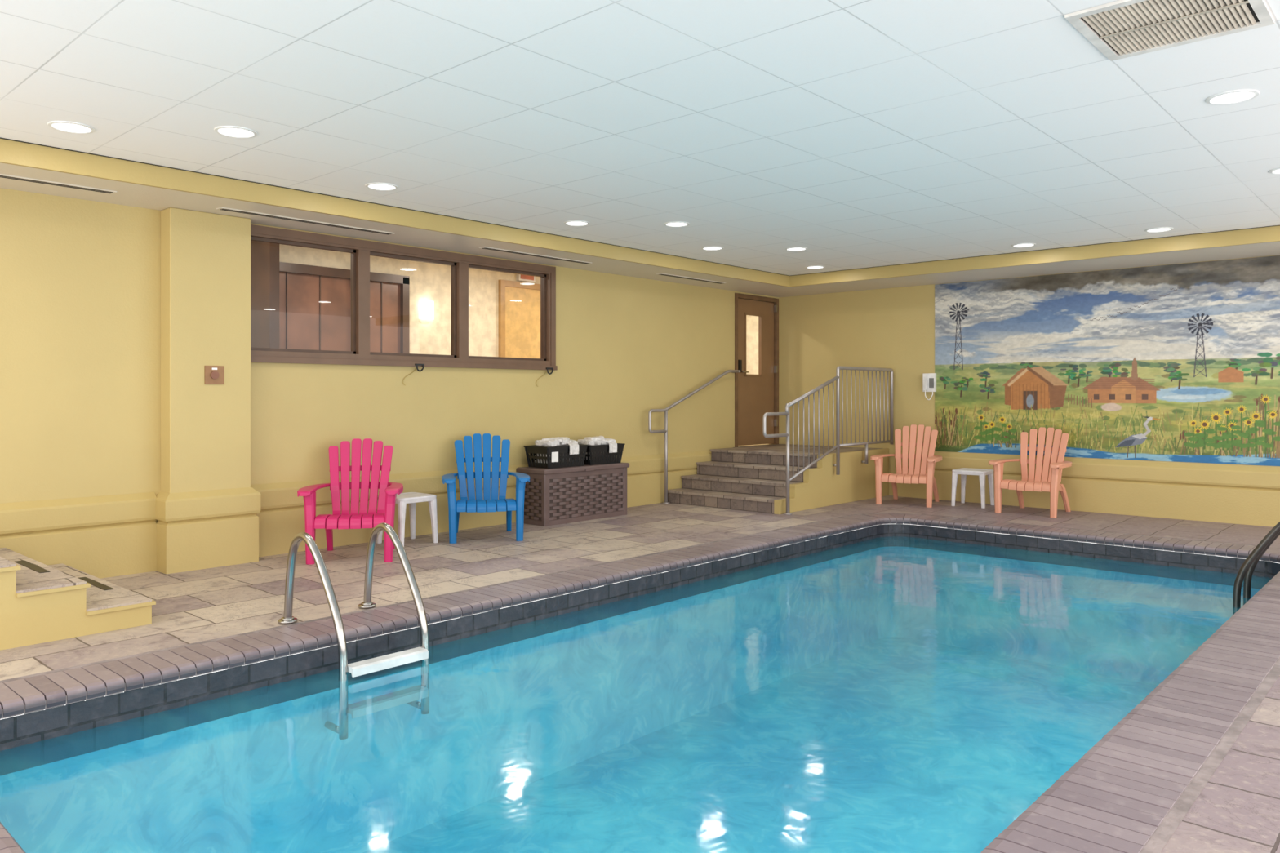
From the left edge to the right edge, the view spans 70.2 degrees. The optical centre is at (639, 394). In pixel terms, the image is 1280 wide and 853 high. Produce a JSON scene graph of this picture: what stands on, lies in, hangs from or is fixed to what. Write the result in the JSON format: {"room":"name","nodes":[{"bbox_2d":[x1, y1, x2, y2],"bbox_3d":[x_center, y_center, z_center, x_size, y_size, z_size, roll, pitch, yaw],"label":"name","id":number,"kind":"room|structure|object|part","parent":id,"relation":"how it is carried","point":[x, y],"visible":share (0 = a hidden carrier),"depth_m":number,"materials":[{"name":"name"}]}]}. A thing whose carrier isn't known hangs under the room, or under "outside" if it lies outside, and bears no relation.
{"room":"indoor swimming pool","nodes":[
{"label":"indoor swimming pool","id":0,"kind":"room"},
{"bbox_2d":[160,207,250,493],"bbox_3d":[-3.290,-0.033,6.915,0.185,2.665,0.600,0,0,42],"label":"pillar","id":1,"kind":"structure","parent":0,"point":[206,256],"depth_m":6.81,"materials":[{"name":"yellow paint"}]},
{"bbox_2d":[204,365,223,384],"bbox_3d":[-3.205,-0.145,6.857,0.018,0.140,0.140,0,0,42],"label":"plate","id":2,"kind":"object","parent":1,"relation":"attached to","point":[214,375],"depth_m":6.85,"materials":[{"name":"brown metal"}]},
{"bbox_2d":[0,187,779,521],"bbox_3d":[-2.115,-0.250,8.448,0.140,3.100,12.250,0,0,42],"label":"wall","id":3,"kind":"structure","parent":0,"point":[80,279],"depth_m":7.47,"materials":[{"name":"yellow paint"}]},
{"bbox_2d":[0,450,711,578],"bbox_3d":[-2.397,1.011,7.860,0.235,0.578,11.000,0,0,42],"label":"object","id":4,"kind":"structure","parent":3,"relation":"attached to","point":[104,536],"depth_m":6.79,"materials":[{"name":"yellow paint"}]},
{"bbox_2d":[250,224,557,370],"bbox_3d":[-2.060,-0.802,8.460,0.165,1.095,3.339,0,0,42],"label":"frame","id":5,"kind":"object","parent":3,"relation":"attached to","point":[360,251],"visible":0.8,"depth_m":8.31,"materials":[{"name":"brown paint"}]},
{"bbox_2d":[402,364,424,385],"bbox_3d":[-2.070,-0.179,8.339,0.059,0.202,0.201,0,0,42],"label":"hook","id":6,"kind":"object","parent":3,"relation":"attached to","point":[416,365],"visible":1,"depth_m":8.35,"materials":[{"name":"black metal"}]},
{"bbox_2d":[536,367,553,386],"bbox_3d":[-0.994,-0.179,9.522,0.059,0.202,0.201,0,0,42],"label":"hook","id":7,"kind":"object","parent":3,"relation":"attached to","point":[547,368],"visible":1,"depth_m":9.54,"materials":[{"name":"black metal"}]},
{"bbox_2d":[648,369,740,503],"bbox_3d":[0.683,0.491,11.297,0.165,1.618,1.807,0,0,42],"label":"wall handrail","id":8,"kind":"object","parent":3,"relation":"attached to","point":[665,410],"visible":1,"depth_m":10.82,"materials":[{"name":"metal"}]},
{"bbox_2d":[737,298,773,445],"bbox_3d":[1.563,-0.295,12.450,0.054,1.970,0.900,0,0,42],"label":"leaf","id":9,"kind":"object","parent":3,"relation":"attached to","point":[755,392],"visible":0.96,"depth_m":12.46,"materials":[{"name":"brown paint"}]},
{"bbox_2d":[734,293,778,447],"bbox_3d":[1.554,-0.320,12.458,0.150,2.040,1.020,0,0,42],"label":"frame","id":10,"kind":"object","parent":3,"relation":"attached to","point":[737,295],"visible":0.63,"depth_m":12.57,"materials":[{"name":"paint"}]},
{"bbox_2d":[737,305,777,426],"bbox_3d":[1.626,-0.400,12.440,0.071,1.700,0.870,0,0,42],"label":"hardware piece","id":11,"kind":"object","parent":3,"relation":"attached to","point":[775,307],"visible":0.93,"depth_m":12.73,"materials":[{"name":"silver metal"}]},
{"bbox_2d":[279,244,758,374],"bbox_3d":[-1.453,-0.525,10.854,3.000,2.450,11.300,0,0,42],"label":"wall","id":12,"kind":"structure","parent":0,"point":[428,281],"depth_m":11.72,"materials":[{"name":"beige paint"}]},
{"bbox_2d":[418,300,433,319],"bbox_3d":[-2.679,-1.065,11.510,0.100,0.230,0.200,0,0,42],"label":"wall sconce","id":13,"kind":"object","parent":12,"relation":"attached to","point":[425,307],"visible":1,"depth_m":11.46,"materials":[{"name":"white glass"}]},
{"bbox_2d":[498,279,540,358],"bbox_3d":[-1.595,-0.430,12.741,0.050,2.260,0.940,0,0,42],"label":"door","id":14,"kind":"structure","parent":12,"relation":"in","point":[519,302],"depth_m":12.64,"materials":[{"name":"orange wood"}]},
{"bbox_2d":[516,274,535,282],"bbox_3d":[-1.594,-1.650,12.740,0.053,0.140,0.300,0,0,42],"label":"exit sign","id":15,"kind":"object","parent":12,"relation":"attached to","point":[519,277],"visible":0.64,"depth_m":12.72,"materials":[{"name":"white plastic"}]},
{"bbox_2d":[0,495,1279,852],"bbox_3d":[1.107,1.350,5.422,8.700,0.100,12.110,0,0,42],"label":"floor","id":16,"kind":"structure","parent":0,"point":[1237,811],"depth_m":6.46,"materials":[{"name":"stone"}]},
{"bbox_2d":[0,547,155,650],"bbox_3d":[-4.340,1.083,4.602,1.635,0.433,2.965,0,0,42],"label":"steps","id":17,"kind":"structure","parent":16,"relation":"on","point":[40,602],"depth_m":4.87,"materials":[{"name":"yellow paint"}]},
{"bbox_2d":[297,438,403,564],"bbox_3d":[-2.287,0.837,7.320,0.770,0.926,0.768,0,0,-9],"label":"chair","id":18,"kind":"object","parent":16,"relation":"on","point":[385,513],"visible":0.96,"depth_m":7.51,"materials":[{"name":"pink plastic"}]},
{"bbox_2d":[376,492,438,546],"bbox_3d":[-2.031,1.090,7.946,0.384,0.420,0.384,0,0,42],"label":"side table","id":19,"kind":"object","parent":16,"relation":"on","point":[411,498],"visible":0.74,"depth_m":7.92,"materials":[{"name":"white plastic"}]},
{"bbox_2d":[441,433,529,543],"bbox_3d":[-1.421,0.837,8.313,0.770,0.926,0.768,0,0,-13],"label":"chair","id":20,"kind":"object","parent":16,"relation":"on","point":[483,503],"visible":1,"depth_m":8.50,"materials":[{"name":"blue plastic"}]},
{"bbox_2d":[515,462,629,526],"bbox_3d":[-0.677,1.020,9.513,0.446,0.560,1.222,0,0,42],"label":"box","id":21,"kind":"object","parent":16,"relation":"on","point":[566,495],"visible":0.97,"depth_m":9.24,"materials":[{"name":"brown wicker"}]},
{"bbox_2d":[524,436,588,468],"bbox_3d":[-0.849,0.589,9.318,0.379,0.302,0.567,0,0,42],"label":"basket","id":22,"kind":"object","parent":21,"relation":"on","point":[547,452],"visible":1,"depth_m":9.20,"materials":[{"name":"black plastic"}]},
{"bbox_3d":[-0.677,0.765,9.513,0.446,0.050,1.222,0,0,42],"label":"lid","id":23,"kind":"part","parent":21,"relation":"part of","materials":[{"name":"brown plastic"}]},
{"bbox_2d":[577,435,625,465],"bbox_3d":[-0.459,0.595,9.747,0.368,0.291,0.526,0,0,42],"label":"basket","id":24,"kind":"object","parent":21,"relation":"on","point":[601,450],"visible":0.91,"depth_m":9.63,"materials":[{"name":"black plastic"}]},
{"bbox_2d":[0,524,1279,852],"bbox_3d":[1.198,1.957,5.447,3.540,1.186,8.230,0,0,42],"label":"swimming pool","id":25,"kind":"object","parent":16,"relation":"in","point":[885,688],"visible":0.79,"depth_m":6.08,"materials":[{"name":"blue liquid"}]},
{"bbox_2d":[0,513,1279,852],"bbox_3d":[1.198,1.329,5.447,4.270,0.069,8.960,0,0,42],"label":"pool coping","id":26,"kind":"object","parent":25,"relation":"attached to","point":[1131,791],"depth_m":4.19},
{"bbox_2d":[277,522,429,739],"bbox_3d":[-1.605,1.283,5.155,0.722,1.034,0.609,0,0,42],"label":"pool ladder","id":27,"kind":"object","parent":26,"relation":"on","point":[410,696],"depth_m":5.00,"materials":[{"name":"silver metal"}]},
{"bbox_2d":[667,444,888,514],"bbox_3d":[1.733,1.000,11.326,1.672,0.600,2.527,0,0,42],"label":"stairs","id":28,"kind":"structure","parent":16,"relation":"on","point":[753,478],"depth_m":10.77,"materials":[{"name":"stone"}]},
{"bbox_2d":[762,365,893,515],"bbox_3d":[2.251,0.484,10.581,0.092,1.631,2.879,0,0,42],"label":"stair railing","id":29,"kind":"object","parent":16,"relation":"on","point":[837,378],"visible":1,"depth_m":10.61,"materials":[{"name":"metal"}]},
{"bbox_2d":[870,424,942,507],"bbox_3d":[3.227,0.837,10.878,0.770,0.926,0.768,0,0,30],"label":"chair","id":30,"kind":"object","parent":16,"relation":"on","point":[902,475],"visible":1,"depth_m":11.02,"materials":[{"name":"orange plastic"}]},
{"bbox_2d":[951,467,994,508],"bbox_3d":[3.888,1.090,10.632,0.384,0.420,0.384,0,0,38],"label":"side table","id":31,"kind":"object","parent":16,"relation":"on","point":[981,473],"visible":0.99,"depth_m":10.58,"materials":[{"name":"white plastic"}]},
{"bbox_2d":[988,426,1071,518],"bbox_3d":[4.348,0.837,10.016,0.770,0.926,0.768,0,0,42],"label":"chair","id":32,"kind":"object","parent":16,"relation":"on","point":[1052,486],"visible":1,"depth_m":10.09,"materials":[{"name":"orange plastic"}]},
{"bbox_2d":[0,137,1279,297],"bbox_3d":[1.107,-1.468,5.422,8.700,0.224,12.110,0,0,42],"label":"ceiling","id":33,"kind":"structure","parent":0,"point":[27,166],"depth_m":8.21,"materials":[{"name":"yellow paint"}]},
{"bbox_2d":[0,173,116,194],"bbox_3d":[-4.340,-1.361,5.274,0.080,0.009,2.360,0,0,42],"label":"ceiling vent","id":34,"kind":"object","parent":33,"relation":"in","point":[2,175],"depth_m":5.88,"materials":[{"name":"grey metal"}]},
{"bbox_2d":[216,207,394,235],"bbox_3d":[-2.594,-1.361,7.194,0.080,0.009,1.450,0,0,42],"label":"ceiling vent","id":35,"kind":"object","parent":33,"relation":"in","point":[229,209],"depth_m":7.12,"materials":[{"name":"grey metal"}]},
{"bbox_2d":[479,246,592,263],"bbox_3d":[-0.996,-1.361,8.950,0.080,0.009,1.400,0,0,42],"label":"ceiling vent","id":36,"kind":"object","parent":33,"relation":"in","point":[482,247],"depth_m":8.88,"materials":[{"name":"grey metal"}]},
{"bbox_2d":[656,273,725,284],"bbox_3d":[0.620,-1.361,10.726,0.080,0.009,1.200,0,0,42],"label":"ceiling vent","id":37,"kind":"object","parent":33,"relation":"in","point":[664,274],"depth_m":10.68,"materials":[{"name":"grey metal"}]},
{"bbox_2d":[0,0,1279,275],"bbox_3d":[1.071,-1.540,4.758,7.860,0.080,11.080,0,0,42],"label":"ceiling","id":38,"kind":"structure","parent":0,"point":[855,134],"depth_m":4.88,"materials":[{"name":"white paint"}]},
{"bbox_2d":[47,120,95,133],"bbox_3d":[-3.186,-1.496,5.102,0.232,0.008,0.232,0,0,42],"label":"recessed light","id":39,"kind":"object","parent":38,"relation":"in","point":[64,126],"visible":1,"depth_m":5.10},
{"bbox_2d":[213,125,257,137],"bbox_3d":[-2.305,-1.496,5.193,0.232,0.008,0.232,0,0,42],"label":"recessed light","id":40,"kind":"object","parent":38,"relation":"in","point":[228,131],"visible":1,"depth_m":5.19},
{"bbox_2d":[364,182,398,190],"bbox_3d":[-1.860,-1.496,6.559,0.232,0.008,0.232,0,0,42],"label":"recessed light","id":41,"kind":"object","parent":38,"relation":"in","point":[378,186],"visible":1,"depth_m":6.56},
{"bbox_2d":[564,220,590,226],"bbox_3d":[-0.553,-1.496,7.966,0.232,0.008,0.232,0,0,42],"label":"recessed light","id":42,"kind":"object","parent":38,"relation":"in","point":[574,223],"visible":1,"depth_m":7.97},
{"bbox_2d":[663,221,689,226],"bbox_3d":[0.323,-1.496,8.007,0.232,0.008,0.232,0,0,42],"label":"recessed light","id":43,"kind":"object","parent":38,"relation":"in","point":[673,224],"visible":1,"depth_m":8.01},
{"bbox_2d":[701,246,724,250],"bbox_3d":[0.742,-1.496,9.330,0.232,0.008,0.232,0,0,42],"label":"recessed light","id":44,"kind":"object","parent":38,"relation":"in","point":[710,248],"visible":1,"depth_m":9.33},
{"bbox_2d":[785,246,807,250],"bbox_3d":[1.611,-1.496,9.378,0.232,0.008,0.232,0,0,42],"label":"recessed light","id":45,"kind":"object","parent":38,"relation":"in","point":[797,248],"visible":1,"depth_m":9.35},
{"bbox_2d":[804,265,825,268],"bbox_3d":[2.064,-1.496,10.723,0.232,0.008,0.232,0,0,42],"label":"recessed light","id":46,"kind":"object","parent":38,"relation":"in","point":[813,266],"visible":1,"depth_m":10.73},
{"bbox_2d":[1011,243,1035,247],"bbox_3d":[3.852,-1.496,9.136,0.232,0.008,0.232,0,0,42],"label":"recessed light","id":47,"kind":"object","parent":38,"relation":"in","point":[1019,245],"visible":1,"depth_m":9.15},
{"bbox_2d":[1144,226,1173,231],"bbox_3d":[4.721,-1.496,8.278,0.232,0.008,0.232,0,0,42],"label":"recessed light","id":48,"kind":"object","parent":38,"relation":"in","point":[1160,228],"visible":1,"depth_m":8.27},
{"bbox_2d":[1064,0,1275,61],"bbox_3d":[2.114,-1.493,3.627,0.605,0.013,0.630,0,0,42],"label":"ceiling vent","id":49,"kind":"object","parent":38,"relation":"in","point":[1121,28],"visible":1,"depth_m":3.65,"materials":[{"name":"white metal"}]},
{"bbox_2d":[1204,88,1259,104],"bbox_3d":[2.983,-1.496,4.586,0.232,0.008,0.232,0,0,42],"label":"recessed light","id":50,"kind":"object","parent":38,"relation":"in","point":[1233,96],"visible":1,"depth_m":4.58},
{"bbox_2d":[1268,167,1279,173],"bbox_3d":[4.329,-1.496,6.066,0.232,0.008,0.232,0,0,42],"label":"recessed light","id":51,"kind":"object","parent":38,"relation":"in","point":[1276,171],"visible":1,"depth_m":6.10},
{"bbox_2d":[779,254,1279,495],"bbox_3d":[5.229,-0.250,9.952,8.700,3.100,0.140,0,0,42],"label":"wall","id":52,"kind":"structure","parent":0,"point":[893,328],"depth_m":11.97,"materials":[{"name":"yellow paint"}]},
{"bbox_2d":[922,373,936,399],"bbox_3d":[3.585,-0.093,11.295,0.160,0.334,0.084,0,0,42],"label":"wall phone","id":53,"kind":"object","parent":52,"relation":"attached to","point":[929,380],"visible":1,"depth_m":11.28,"materials":[{"name":"white plastic"}]},
{"bbox_2d":[894,450,1279,527],"bbox_3d":[5.823,1.011,9.282,6.920,0.578,0.050,0,0,42],"label":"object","id":54,"kind":"structure","parent":52,"relation":"attached to","point":[1224,494],"depth_m":9.68,"materials":[{"name":"yellow paint"}]},
{"bbox_2d":[934,255,1279,466],"bbox_3d":[5.914,-0.327,9.226,6.110,2.065,0.001,0,0,42],"label":"mural","id":55,"kind":"object","parent":52,"relation":"attached to","point":[1178,362],"visible":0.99,"depth_m":9.88,"materials":[{"name":"paint"}]},
{"bbox_2d":[1232,521,1279,614],"bbox_3d":[4.427,1.308,6.180,0.684,1.084,0.104,0,0,42],"label":"pool handrail","id":56,"kind":"object","parent":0,"point":[1275,531],"depth_m":6.34,"materials":[{"name":"metal"}]},
{"bbox_2d":[1243,532,1279,604],"bbox_3d":[4.696,1.308,6.476,0.684,1.084,0.104,0,0,42],"label":"pool handrail","id":57,"kind":"object","parent":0,"point":[1247,580],"depth_m":6.67,"materials":[{"name":"metal"}]},
{"bbox_3d":[-1.579,0.750,10.969,2.459,0.100,11.100,0,0,42],"label":"floor","id":58,"kind":"structure","parent":0,"visible":0},
{"bbox_2d":[250,240,409,353],"bbox_3d":[-3.293,-0.450,10.169,1.000,2.300,2.210,0,0,42],"label":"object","id":59,"kind":"structure","parent":58,"relation":"on","point":[294,306],"depth_m":10.38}
]}

